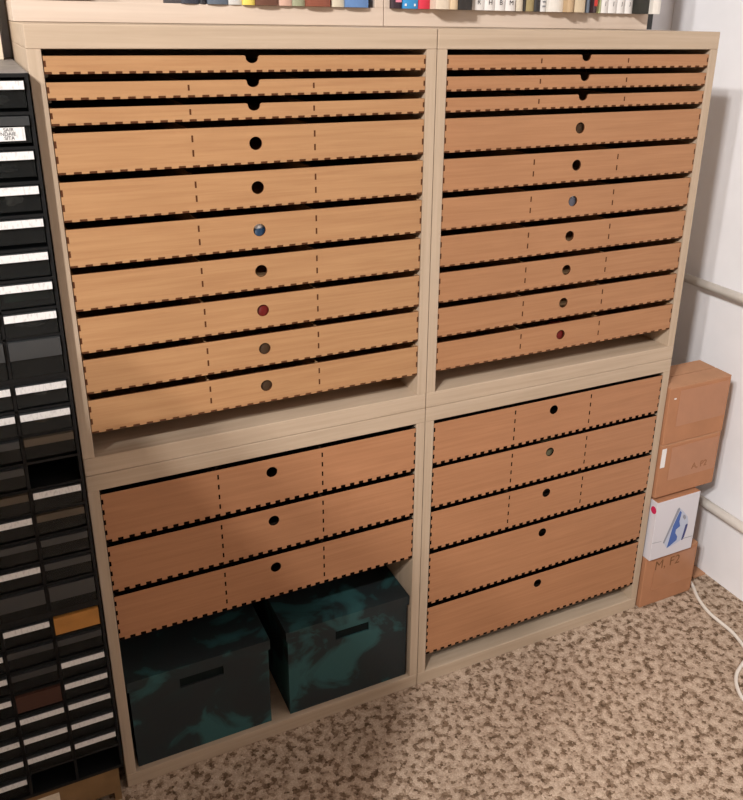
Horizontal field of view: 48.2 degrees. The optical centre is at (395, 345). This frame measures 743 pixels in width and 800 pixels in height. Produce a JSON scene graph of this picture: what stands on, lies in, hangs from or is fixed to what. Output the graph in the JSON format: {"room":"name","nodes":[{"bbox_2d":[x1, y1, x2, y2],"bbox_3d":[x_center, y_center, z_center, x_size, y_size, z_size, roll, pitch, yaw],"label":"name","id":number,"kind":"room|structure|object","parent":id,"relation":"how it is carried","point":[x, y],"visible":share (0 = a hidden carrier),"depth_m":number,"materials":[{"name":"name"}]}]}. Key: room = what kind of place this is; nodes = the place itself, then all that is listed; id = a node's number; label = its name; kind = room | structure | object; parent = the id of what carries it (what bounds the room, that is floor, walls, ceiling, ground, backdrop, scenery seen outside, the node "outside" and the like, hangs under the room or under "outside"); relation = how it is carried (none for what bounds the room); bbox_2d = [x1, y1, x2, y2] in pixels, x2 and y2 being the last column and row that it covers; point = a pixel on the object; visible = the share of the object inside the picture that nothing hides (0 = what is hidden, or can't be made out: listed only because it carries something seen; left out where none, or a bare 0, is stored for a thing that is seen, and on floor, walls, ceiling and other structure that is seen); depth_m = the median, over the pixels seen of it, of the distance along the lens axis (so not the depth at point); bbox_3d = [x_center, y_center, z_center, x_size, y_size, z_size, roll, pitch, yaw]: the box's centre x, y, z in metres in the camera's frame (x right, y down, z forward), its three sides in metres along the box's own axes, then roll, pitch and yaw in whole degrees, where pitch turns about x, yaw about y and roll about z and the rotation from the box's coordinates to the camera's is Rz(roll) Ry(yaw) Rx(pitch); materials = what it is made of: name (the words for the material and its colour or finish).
{"room":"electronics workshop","nodes":[
{"label":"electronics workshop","id":0,"kind":"room"},
{"bbox_2d":[0,0,674,58],"bbox_3d":[-1.629,-0.502,0.937,5.058,2.850,0.080,-9,24,-24],"label":"wall","id":1,"kind":"structure","parent":0,"point":[662,21],"depth_m":1.96,"materials":[{"name":"paint"}]},
{"bbox_2d":[384,26,719,407],"bbox_3d":[0.243,-0.301,1.709,0.598,0.657,0.400,-9,24,-24],"label":"upper cabinet","id":2,"kind":"object","parent":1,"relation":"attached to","point":[510,255],"visible":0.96,"depth_m":1.55,"materials":[{"name":"brown wood"}]},
{"bbox_2d":[383,0,652,29],"bbox_3d":[0.218,-0.936,1.563,0.621,0.629,0.205,-9,24,-24],"label":"wall shelf","id":3,"kind":"object","parent":2,"relation":"on","point":[391,16],"visible":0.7,"depth_m":1.57,"materials":[{"name":"brown wood"}]},
{"bbox_2d":[389,0,401,7],"bbox_3d":[-0.026,-0.720,1.470,0.020,0.228,0.140,-9,24,-24],"label":"book","id":4,"kind":"object","parent":3,"relation":"on","point":[393,3],"visible":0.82,"depth_m":1.45,"materials":[{"name":"black paper"}]},
{"bbox_2d":[401,0,417,8],"bbox_3d":[-0.002,-0.715,1.480,0.029,0.213,0.140,-9,24,-24],"label":"book","id":5,"kind":"object","parent":3,"relation":"on","point":[406,4],"visible":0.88,"depth_m":1.46,"materials":[{"name":"blue paper"}]},
{"bbox_2d":[418,0,429,8],"bbox_3d":[0.022,-0.718,1.494,0.023,0.209,0.140,-9,24,-24],"label":"book","id":6,"kind":"object","parent":3,"relation":"on","point":[422,4],"visible":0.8,"depth_m":1.47,"materials":[{"name":"red paper"}]},
{"bbox_2d":[430,0,449,8],"bbox_3d":[0.055,-0.718,1.485,0.028,0.217,0.140,-9,24,-24],"label":"book","id":7,"kind":"object","parent":3,"relation":"on","point":[434,4],"visible":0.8,"depth_m":1.47,"materials":[{"name":"beige paper"}]},
{"bbox_2d":[444,0,457,9],"bbox_3d":[0.076,-0.717,1.494,0.015,0.209,0.140,-9,24,-24],"label":"book","id":8,"kind":"object","parent":3,"relation":"on","point":[453,3],"visible":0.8,"depth_m":1.47,"materials":[{"name":"beige paper"}]},
{"bbox_2d":[458,0,471,9],"bbox_3d":[0.096,-0.716,1.508,0.028,0.197,0.140,-9,24,-24],"label":"book","id":9,"kind":"object","parent":3,"relation":"on","point":[462,4],"visible":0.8,"depth_m":1.48,"materials":[{"name":"black paper"}]},
{"bbox_2d":[472,0,483,9],"bbox_3d":[0.123,-0.731,1.539,0.025,0.204,0.140,-9,24,-24],"label":"book","id":10,"kind":"object","parent":3,"relation":"on","point":[476,4],"visible":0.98,"depth_m":1.51,"materials":[{"name":"beige paper"}]},
{"bbox_2d":[484,0,494,10],"bbox_3d":[0.145,-0.745,1.545,0.021,0.227,0.140,-9,24,-24],"label":"book","id":11,"kind":"object","parent":3,"relation":"on","point":[488,4],"visible":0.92,"depth_m":1.52,"materials":[{"name":"beige paper"}]},
{"bbox_2d":[494,0,504,10],"bbox_3d":[0.165,-0.733,1.561,0.022,0.192,0.140,-9,24,-24],"label":"book","id":12,"kind":"object","parent":3,"relation":"on","point":[499,5],"visible":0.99,"depth_m":1.53,"materials":[{"name":"beige paper"}]},
{"bbox_2d":[505,0,515,10],"bbox_3d":[0.185,-0.736,1.570,0.021,0.192,0.140,-9,24,-24],"label":"book","id":13,"kind":"object","parent":3,"relation":"on","point":[509,4],"visible":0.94,"depth_m":1.54,"materials":[{"name":"beige paper"}]},
{"bbox_2d":[515,0,522,10],"bbox_3d":[0.204,-0.753,1.578,0.016,0.218,0.140,-9,24,-24],"label":"book","id":14,"kind":"object","parent":3,"relation":"on","point":[519,3],"visible":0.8,"depth_m":1.56,"materials":[{"name":"beige paper"}]},
{"bbox_2d":[525,0,533,10],"bbox_3d":[0.225,-0.754,1.589,0.018,0.214,0.140,-9,24,-24],"label":"book","id":15,"kind":"object","parent":3,"relation":"on","point":[529,3],"visible":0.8,"depth_m":1.57,"materials":[{"name":"beige paper"}]},
{"bbox_2d":[531,0,539,11],"bbox_3d":[0.240,-0.755,1.596,0.013,0.211,0.140,-9,24,-24],"label":"book","id":16,"kind":"object","parent":3,"relation":"on","point":[536,2],"visible":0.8,"depth_m":1.57,"materials":[{"name":"paper"}]},
{"bbox_2d":[540,0,545,11],"bbox_3d":[0.253,-0.755,1.603,0.013,0.205,0.140,-9,24,-24],"label":"book","id":17,"kind":"object","parent":3,"relation":"on","point":[542,2],"visible":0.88,"depth_m":1.58,"materials":[{"name":"beige paper"}]},
{"bbox_2d":[546,0,562,11],"bbox_3d":[0.278,-0.769,1.601,0.033,0.235,0.140,-9,24,-24],"label":"book","id":18,"kind":"object","parent":3,"relation":"on","point":[551,5],"visible":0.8,"depth_m":1.58,"materials":[{"name":"beige paper"}]},
{"bbox_2d":[563,0,573,11],"bbox_3d":[0.305,-0.751,1.606,0.014,0.199,0.140,-9,24,-24],"label":"book","id":19,"kind":"object","parent":3,"relation":"on","point":[568,5],"visible":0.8,"depth_m":1.58,"materials":[{"name":"beige paper"}]},
{"bbox_2d":[573,0,585,12],"bbox_3d":[0.325,-0.761,1.617,0.026,0.209,0.140,-9,24,-24],"label":"book","id":20,"kind":"object","parent":3,"relation":"on","point":[579,5],"visible":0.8,"depth_m":1.59,"materials":[{"name":"beige paper"}]},
{"bbox_2d":[584,0,590,12],"bbox_3d":[0.345,-0.765,1.641,0.011,0.199,0.140,-9,24,-24],"label":"book","id":21,"kind":"object","parent":3,"relation":"on","point":[587,2],"visible":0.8,"depth_m":1.61,"materials":[{"name":"blue paper"}]},
{"bbox_2d":[589,0,597,12],"bbox_3d":[0.359,-0.772,1.633,0.008,0.218,0.140,-9,24,-24],"label":"book","id":22,"kind":"object","parent":3,"relation":"on","point":[593,3],"visible":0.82,"depth_m":1.61,"materials":[{"name":"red paper"}]},
{"bbox_2d":[596,0,600,12],"bbox_3d":[0.371,-0.772,1.656,0.009,0.202,0.140,-9,24,-24],"label":"book","id":23,"kind":"object","parent":3,"relation":"on","point":[598,7],"visible":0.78,"depth_m":1.63,"materials":[{"name":"beige paper"}]},
{"bbox_2d":[600,0,607,12],"bbox_3d":[0.384,-0.776,1.661,0.016,0.206,0.140,-9,24,-24],"label":"book","id":24,"kind":"object","parent":3,"relation":"on","point":[604,3],"visible":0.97,"depth_m":1.64,"materials":[{"name":"beige paper"}]},
{"bbox_2d":[607,0,616,12],"bbox_3d":[0.402,-0.787,1.666,0.020,0.224,0.140,-9,24,-24],"label":"book","id":25,"kind":"object","parent":3,"relation":"on","point":[612,4],"visible":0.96,"depth_m":1.64,"materials":[{"name":"beige paper"}]},
{"bbox_2d":[616,0,624,13],"bbox_3d":[0.421,-0.781,1.678,0.019,0.204,0.140,-9,24,-24],"label":"book","id":26,"kind":"object","parent":3,"relation":"on","point":[620,3],"visible":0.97,"depth_m":1.65,"materials":[{"name":"beige paper"}]},
{"bbox_2d":[624,0,632,13],"bbox_3d":[0.439,-0.789,1.685,0.019,0.215,0.140,-9,24,-24],"label":"book","id":27,"kind":"object","parent":3,"relation":"on","point":[628,3],"visible":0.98,"depth_m":1.66,"materials":[{"name":"beige paper"}]},
{"bbox_2d":[632,0,649,13],"bbox_3d":[0.468,-0.792,1.673,0.023,0.231,0.140,-9,24,-24],"label":"book","id":28,"kind":"object","parent":3,"relation":"on","point":[639,6],"visible":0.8,"depth_m":1.65,"materials":[{"name":"black paper"}]},
{"bbox_2d":[648,0,660,13],"bbox_3d":[0.492,-0.775,1.679,0.019,0.194,0.140,-9,24,-24],"label":"book","id":29,"kind":"object","parent":3,"relation":"on","point":[654,5],"visible":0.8,"depth_m":1.65,"materials":[{"name":"beige paper"}]},
{"bbox_2d":[547,320,562,338],"bbox_3d":[0.313,-0.024,1.644,0.036,0.046,0.036,-9,24,-24],"label":"storage jar","id":30,"kind":"object","parent":2,"relation":"on","point":[559,335],"visible":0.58,"depth_m":1.63,"materials":[{"name":"red plastic"}]},
{"bbox_2d":[569,196,575,205],"bbox_3d":[0.318,-0.267,1.547,0.032,0.044,0.032,-9,24,-24],"label":"storage jar","id":31,"kind":"object","parent":2,"relation":"on","point":[572,200],"visible":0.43,"depth_m":1.53,"materials":[{"name":"grey plastic"}]},
{"bbox_2d":[576,122,582,132],"bbox_3d":[0.320,-0.391,1.500,0.036,0.046,0.036,-9,24,-24],"label":"storage jar","id":32,"kind":"object","parent":2,"relation":"on","point":[579,128],"visible":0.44,"depth_m":1.49,"materials":[{"name":"brown plastic"}]},
{"bbox_2d":[96,574,742,799],"bbox_3d":[-0.537,1.700,-0.652,5.058,0.050,5.005,-9,24,-24],"label":"floor","id":33,"kind":"structure","parent":0,"point":[636,703],"depth_m":1.66,"materials":[{"name":"carpet"}]},
{"bbox_2d":[26,768,121,799],"bbox_3d":[-0.659,0.786,1.493,0.294,0.076,0.141,-9,24,-24],"label":"tray","id":34,"kind":"object","parent":33,"relation":"on","point":[107,783],"visible":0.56,"depth_m":1.47,"materials":[{"name":"beige paper"}]},
{"bbox_2d":[0,602,123,799],"bbox_3d":[-0.709,0.537,1.528,0.302,0.359,0.423,-9,24,-24],"label":"parts organiser","id":35,"kind":"object","parent":34,"relation":"on","point":[59,727],"visible":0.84,"depth_m":1.38,"materials":[{"name":"black plastic"}]},
{"bbox_2d":[17,686,62,713],"bbox_3d":[-0.629,0.547,1.446,0.068,0.032,0.202,-9,24,-24],"label":"drawer","id":36,"kind":"object","parent":35,"relation":"on","point":[30,699],"depth_m":1.36,"materials":[{"name":"brown plastic"}]},
{"bbox_2d":[0,375,100,627],"bbox_3d":[-0.703,0.183,1.389,0.302,0.402,0.423,-9,24,-24],"label":"parts organiser","id":37,"kind":"object","parent":35,"relation":"on","point":[48,563],"visible":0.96,"depth_m":1.27,"materials":[{"name":"black plastic"}]},
{"bbox_2d":[0,57,69,384],"bbox_3d":[-0.697,-0.199,1.239,0.302,0.418,0.423,-9,24,-24],"label":"parts organiser","id":38,"kind":"object","parent":37,"relation":"on","point":[26,254],"visible":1,"depth_m":1.15,"materials":[{"name":"black plastic"}]},
{"bbox_2d":[0,35,3,59],"bbox_3d":[-0.741,-0.611,1.250,0.227,0.340,0.088,-9,24,-24],"label":"box","id":39,"kind":"object","parent":38,"relation":"on","point":[1,49],"visible":1,"depth_m":1.32,"materials":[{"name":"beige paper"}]},
{"bbox_2d":[0,95,9,104],"bbox_3d":[-0.519,-0.318,1.076,0.033,0.012,0.019,-16,27,-37],"label":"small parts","id":40,"kind":"object","parent":38,"relation":"on","point":[4,99],"visible":1,"depth_m":1.07,"materials":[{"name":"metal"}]},
{"bbox_2d":[4,195,23,205],"bbox_3d":[-0.517,-0.198,1.125,0.024,0.017,0.014,-9,24,-24],"label":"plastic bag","id":41,"kind":"object","parent":38,"relation":"on","point":[10,200],"visible":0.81,"depth_m":1.12,"materials":[{"name":"plastic"}]},
{"bbox_2d":[3,280,49,302],"bbox_3d":[-0.529,-0.079,1.186,0.060,0.016,0.050,-9,24,-24],"label":"drawer","id":42,"kind":"object","parent":38,"relation":"in","point":[25,296],"visible":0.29,"depth_m":1.17,"materials":[{"name":"black plastic"}]},
{"bbox_2d":[14,319,47,326],"bbox_3d":[-0.522,-0.033,1.188,0.045,0.013,0.021,-9,24,-24],"label":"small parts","id":43,"kind":"object","parent":38,"relation":"on","point":[39,322],"visible":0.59,"depth_m":1.18,"materials":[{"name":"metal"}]},
{"bbox_2d":[34,391,46,394],"bbox_3d":[-0.525,0.068,1.228,0.020,0.010,0.015,-9,24,-24],"label":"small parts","id":44,"kind":"object","parent":37,"relation":"in","point":[41,392],"visible":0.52,"depth_m":1.22,"materials":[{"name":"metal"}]},
{"bbox_2d":[34,417,53,421],"bbox_3d":[-0.527,0.106,1.242,0.040,0.016,0.019,-9,24,-24],"label":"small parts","id":45,"kind":"object","parent":37,"relation":"in","point":[46,419],"visible":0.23,"depth_m":1.24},
{"bbox_2d":[54,614,99,634],"bbox_3d":[-0.560,0.413,1.428,0.068,0.032,0.202,-9,24,-24],"label":"drawer","id":46,"kind":"object","parent":35,"relation":"on","point":[64,624],"depth_m":1.35,"materials":[{"name":"orange plastic"}]},
{"bbox_2d":[83,408,424,786],"bbox_3d":[-0.307,0.399,1.701,0.598,0.656,0.400,-9,24,-24],"label":"base cabinet","id":47,"kind":"object","parent":33,"relation":"on","point":[187,538],"visible":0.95,"depth_m":1.48,"materials":[{"name":"brown wood"}]},
{"bbox_2d":[118,603,271,766],"bbox_3d":[-0.432,0.613,1.692,0.263,0.200,0.337,-9,24,-24],"label":"storage box","id":48,"kind":"object","parent":47,"relation":"in","point":[206,679],"visible":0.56,"depth_m":1.55,"materials":[{"name":"black"}]},
{"bbox_2d":[7,20,436,476],"bbox_3d":[-0.296,-0.212,1.461,0.598,0.657,0.400,-9,24,-24],"label":"upper cabinet","id":49,"kind":"object","parent":47,"relation":"on","point":[163,148],"visible":1,"depth_m":1.29,"materials":[{"name":"brown wood"}]},
{"bbox_2d":[4,0,382,25],"bbox_3d":[-0.331,-0.846,1.310,0.599,0.629,0.205,-9,24,-24],"label":"wall shelf","id":50,"kind":"object","parent":49,"relation":"on","point":[106,11],"visible":0.99,"depth_m":1.32,"materials":[{"name":"brown wood"}]},
{"bbox_2d":[163,0,198,3],"bbox_3d":[-0.353,-0.661,1.329,0.028,0.213,0.140,-9,24,-24],"label":"book","id":51,"kind":"object","parent":50,"relation":"on","point":[164,1],"visible":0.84,"depth_m":1.31,"materials":[{"name":"grey paper"}]},
{"bbox_2d":[199,0,206,3],"bbox_3d":[-0.335,-0.658,1.342,0.012,0.198,0.140,-9,24,-24],"label":"book","id":52,"kind":"object","parent":50,"relation":"on","point":[200,1],"visible":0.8,"depth_m":1.32,"materials":[{"name":"black paper"}]},
{"bbox_2d":[207,0,227,4],"bbox_3d":[-0.313,-0.667,1.346,0.033,0.211,0.140,-9,24,-24],"label":"book","id":53,"kind":"object","parent":50,"relation":"on","point":[208,1],"visible":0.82,"depth_m":1.32,"materials":[{"name":"grey paper"}]},
{"bbox_2d":[228,0,241,4],"bbox_3d":[-0.288,-0.663,1.363,0.022,0.194,0.140,-9,24,-24],"label":"book","id":54,"kind":"object","parent":50,"relation":"on","point":[230,2],"visible":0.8,"depth_m":1.34,"materials":[{"name":"beige paper"}]},
{"bbox_2d":[242,0,254,4],"bbox_3d":[-0.266,-0.683,1.361,0.020,0.232,0.140,-9,24,-24],"label":"book","id":55,"kind":"object","parent":50,"relation":"on","point":[244,2],"visible":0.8,"depth_m":1.34,"materials":[{"name":"yellow paper"}]},
{"bbox_2d":[255,0,277,5],"bbox_3d":[-0.238,-0.685,1.371,0.037,0.229,0.140,-9,24,-24],"label":"book","id":56,"kind":"object","parent":50,"relation":"on","point":[257,2],"visible":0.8,"depth_m":1.35,"materials":[{"name":"brown paper"}]},
{"bbox_2d":[278,0,291,5],"bbox_3d":[-0.211,-0.684,1.390,0.023,0.215,0.140,-9,24,-24],"label":"book","id":57,"kind":"object","parent":50,"relation":"on","point":[280,2],"visible":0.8,"depth_m":1.37,"materials":[{"name":"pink paper"}]},
{"bbox_2d":[292,0,304,5],"bbox_3d":[-0.190,-0.682,1.402,0.022,0.204,0.140,-9,24,-24],"label":"book","id":58,"kind":"object","parent":50,"relation":"on","point":[294,2],"visible":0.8,"depth_m":1.38,"materials":[{"name":"beige paper"}]},
{"bbox_2d":[305,0,329,6],"bbox_3d":[-0.157,-0.698,1.406,0.043,0.231,0.140,-9,24,-24],"label":"book","id":59,"kind":"object","parent":50,"relation":"on","point":[316,3],"visible":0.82,"depth_m":1.39,"materials":[{"name":"red paper"}]},
{"bbox_2d":[330,0,343,6],"bbox_3d":[-0.126,-0.698,1.429,0.024,0.216,0.140,-9,24,-24],"label":"book","id":60,"kind":"object","parent":50,"relation":"on","point":[333,3],"visible":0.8,"depth_m":1.41,"materials":[{"name":"beige paper"}]},
{"bbox_2d":[344,0,367,7],"bbox_3d":[-0.094,-0.709,1.437,0.043,0.230,0.140,-9,24,-24],"label":"book","id":61,"kind":"object","parent":50,"relation":"on","point":[347,3],"visible":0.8,"depth_m":1.42,"materials":[{"name":"blue paper"}]},
{"bbox_2d":[253,224,264,235],"bbox_3d":[-0.219,-0.177,1.301,0.032,0.038,0.032,-9,24,-24],"label":"storage jar","id":62,"kind":"object","parent":49,"relation":"on","point":[259,229],"visible":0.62,"depth_m":1.29,"materials":[{"name":"blue plastic"}]},
{"bbox_2d":[251,293,267,315],"bbox_3d":[-0.220,-0.059,1.349,0.036,0.046,0.036,-9,24,-24],"label":"storage jar","id":63,"kind":"object","parent":49,"relation":"in","point":[262,310],"visible":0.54,"depth_m":1.33,"materials":[{"name":"red plastic"}]},
{"bbox_2d":[252,331,269,353],"bbox_3d":[-0.221,0.002,1.373,0.036,0.046,0.036,-9,24,-24],"label":"storage jar","id":64,"kind":"object","parent":49,"relation":"in","point":[264,348],"visible":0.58,"depth_m":1.36,"materials":[{"name":"brown plastic"}]},
{"bbox_2d":[254,367,271,389],"bbox_3d":[-0.222,0.063,1.397,0.036,0.046,0.036,-9,24,-24],"label":"storage jar","id":65,"kind":"object","parent":49,"relation":"on","point":[265,385],"visible":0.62,"depth_m":1.38,"materials":[{"name":"brown plastic"}]},
{"bbox_2d":[252,565,408,713],"bbox_3d":[-0.166,0.568,1.814,0.263,0.204,0.337,-9,24,-24],"label":"storage box","id":66,"kind":"object","parent":47,"relation":"on","point":[339,637],"visible":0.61,"depth_m":1.68,"materials":[{"name":"black"}]},
{"bbox_2d":[416,359,671,683],"bbox_3d":[0.232,0.311,1.949,0.598,0.656,0.400,-9,24,-24],"label":"base cabinet","id":67,"kind":"object","parent":33,"relation":"on","point":[521,545],"visible":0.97,"depth_m":1.77,"materials":[{"name":"brown wood"}]},
{"bbox_2d":[531,438,552,455],"bbox_3d":[0.306,0.229,1.749,0.048,0.080,0.048,-9,24,-24],"label":"storage jar","id":68,"kind":"object","parent":67,"relation":"on","point":[549,451],"visible":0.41,"depth_m":1.73,"materials":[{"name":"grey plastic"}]},
{"bbox_2d":[635,538,697,607],"bbox_3d":[0.625,0.529,2.113,0.164,0.144,0.197,-9,24,-24],"label":"cardboard box","id":69,"kind":"object","parent":33,"relation":"on","point":[669,575],"visible":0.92,"depth_m":2.03,"materials":[{"name":"brown cardboard"}]},
{"bbox_2d":[643,487,700,560],"bbox_3d":[0.632,0.406,2.010,0.132,0.159,0.122,-9,24,-24],"label":"box","id":70,"kind":"object","parent":69,"relation":"on","point":[671,517],"visible":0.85,"depth_m":1.95,"materials":[{"name":"white cardboard"}]},
{"bbox_2d":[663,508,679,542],"bbox_3d":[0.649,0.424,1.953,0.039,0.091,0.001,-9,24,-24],"label":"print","id":71,"kind":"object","parent":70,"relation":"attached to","point":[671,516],"depth_m":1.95,"materials":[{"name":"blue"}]},
{"bbox_2d":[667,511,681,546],"bbox_3d":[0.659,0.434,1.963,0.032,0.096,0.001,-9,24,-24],"label":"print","id":72,"kind":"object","parent":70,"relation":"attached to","point":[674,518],"depth_m":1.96,"materials":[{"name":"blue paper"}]},
{"bbox_2d":[664,509,687,547],"bbox_3d":[0.665,0.431,1.965,0.070,0.104,0.001,-9,24,-24],"label":"print","id":73,"kind":"object","parent":70,"relation":"attached to","point":[675,520],"depth_m":1.96,"materials":[{"name":"blue paper"}]},
{"bbox_2d":[681,524,687,539],"bbox_3d":[0.689,0.445,1.983,0.014,0.045,0.001,-9,24,-24],"label":"print","id":74,"kind":"object","parent":70,"relation":"on","point":[684,527],"depth_m":1.98,"materials":[{"name":"blue paper"}]},
{"bbox_2d":[651,431,720,497],"bbox_3d":[0.653,0.258,1.965,0.178,0.137,0.108,-9,24,-24],"label":"cardboard box","id":75,"kind":"object","parent":70,"relation":"on","point":[689,463],"visible":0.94,"depth_m":1.92,"materials":[{"name":"brown cardboard"}]},
{"bbox_2d":[659,360,731,445],"bbox_3d":[0.658,0.130,1.911,0.182,0.141,0.100,-9,24,-24],"label":"cardboard box","id":76,"kind":"object","parent":75,"relation":"on","point":[697,391],"visible":0.77,"depth_m":1.87,"materials":[{"name":"brown cardboard"}]},
{"bbox_2d":[692,565,704,577],"bbox_3d":[0.735,0.557,2.235,0.040,0.004,0.220,-9,24,-24],"label":"cardboard sheet","id":77,"kind":"object","parent":33,"relation":"on","point":[697,572],"visible":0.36,"depth_m":2.15,"materials":[{"name":"brown cardboard"}]},
{"bbox_2d":[690,581,742,700],"bbox_3d":[0.759,0.666,1.955,0.078,0.008,0.509,0,21,-2],"label":"power cable","id":78,"kind":"object","parent":33,"relation":"on","point":[705,608],"visible":0.88,"depth_m":1.94,"materials":[{"name":"beige plastic"}]},
{"bbox_2d":[671,0,742,600],"bbox_3d":[1.794,-0.027,-0.120,0.080,2.850,5.005,-9,24,-24],"label":"wall","id":79,"kind":"structure","parent":0,"point":[709,329],"depth_m":1.97,"materials":[{"name":"paint"}]},
{"bbox_2d":[683,273,742,303],"bbox_3d":[1.074,0.108,1.348,0.040,0.021,1.995,-9,24,-24],"label":"pipe","id":80,"kind":"object","parent":79,"relation":"attached to","point":[712,287],"visible":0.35,"depth_m":1.94,"materials":[{"name":"paint"}]},
{"bbox_2d":[698,494,742,533],"bbox_3d":[1.064,0.609,1.545,0.042,0.024,1.995,-9,24,-24],"label":"pipe","id":81,"kind":"object","parent":79,"relation":"attached to","point":[704,502],"visible":0.35,"depth_m":2.02,"materials":[{"name":"paint"}]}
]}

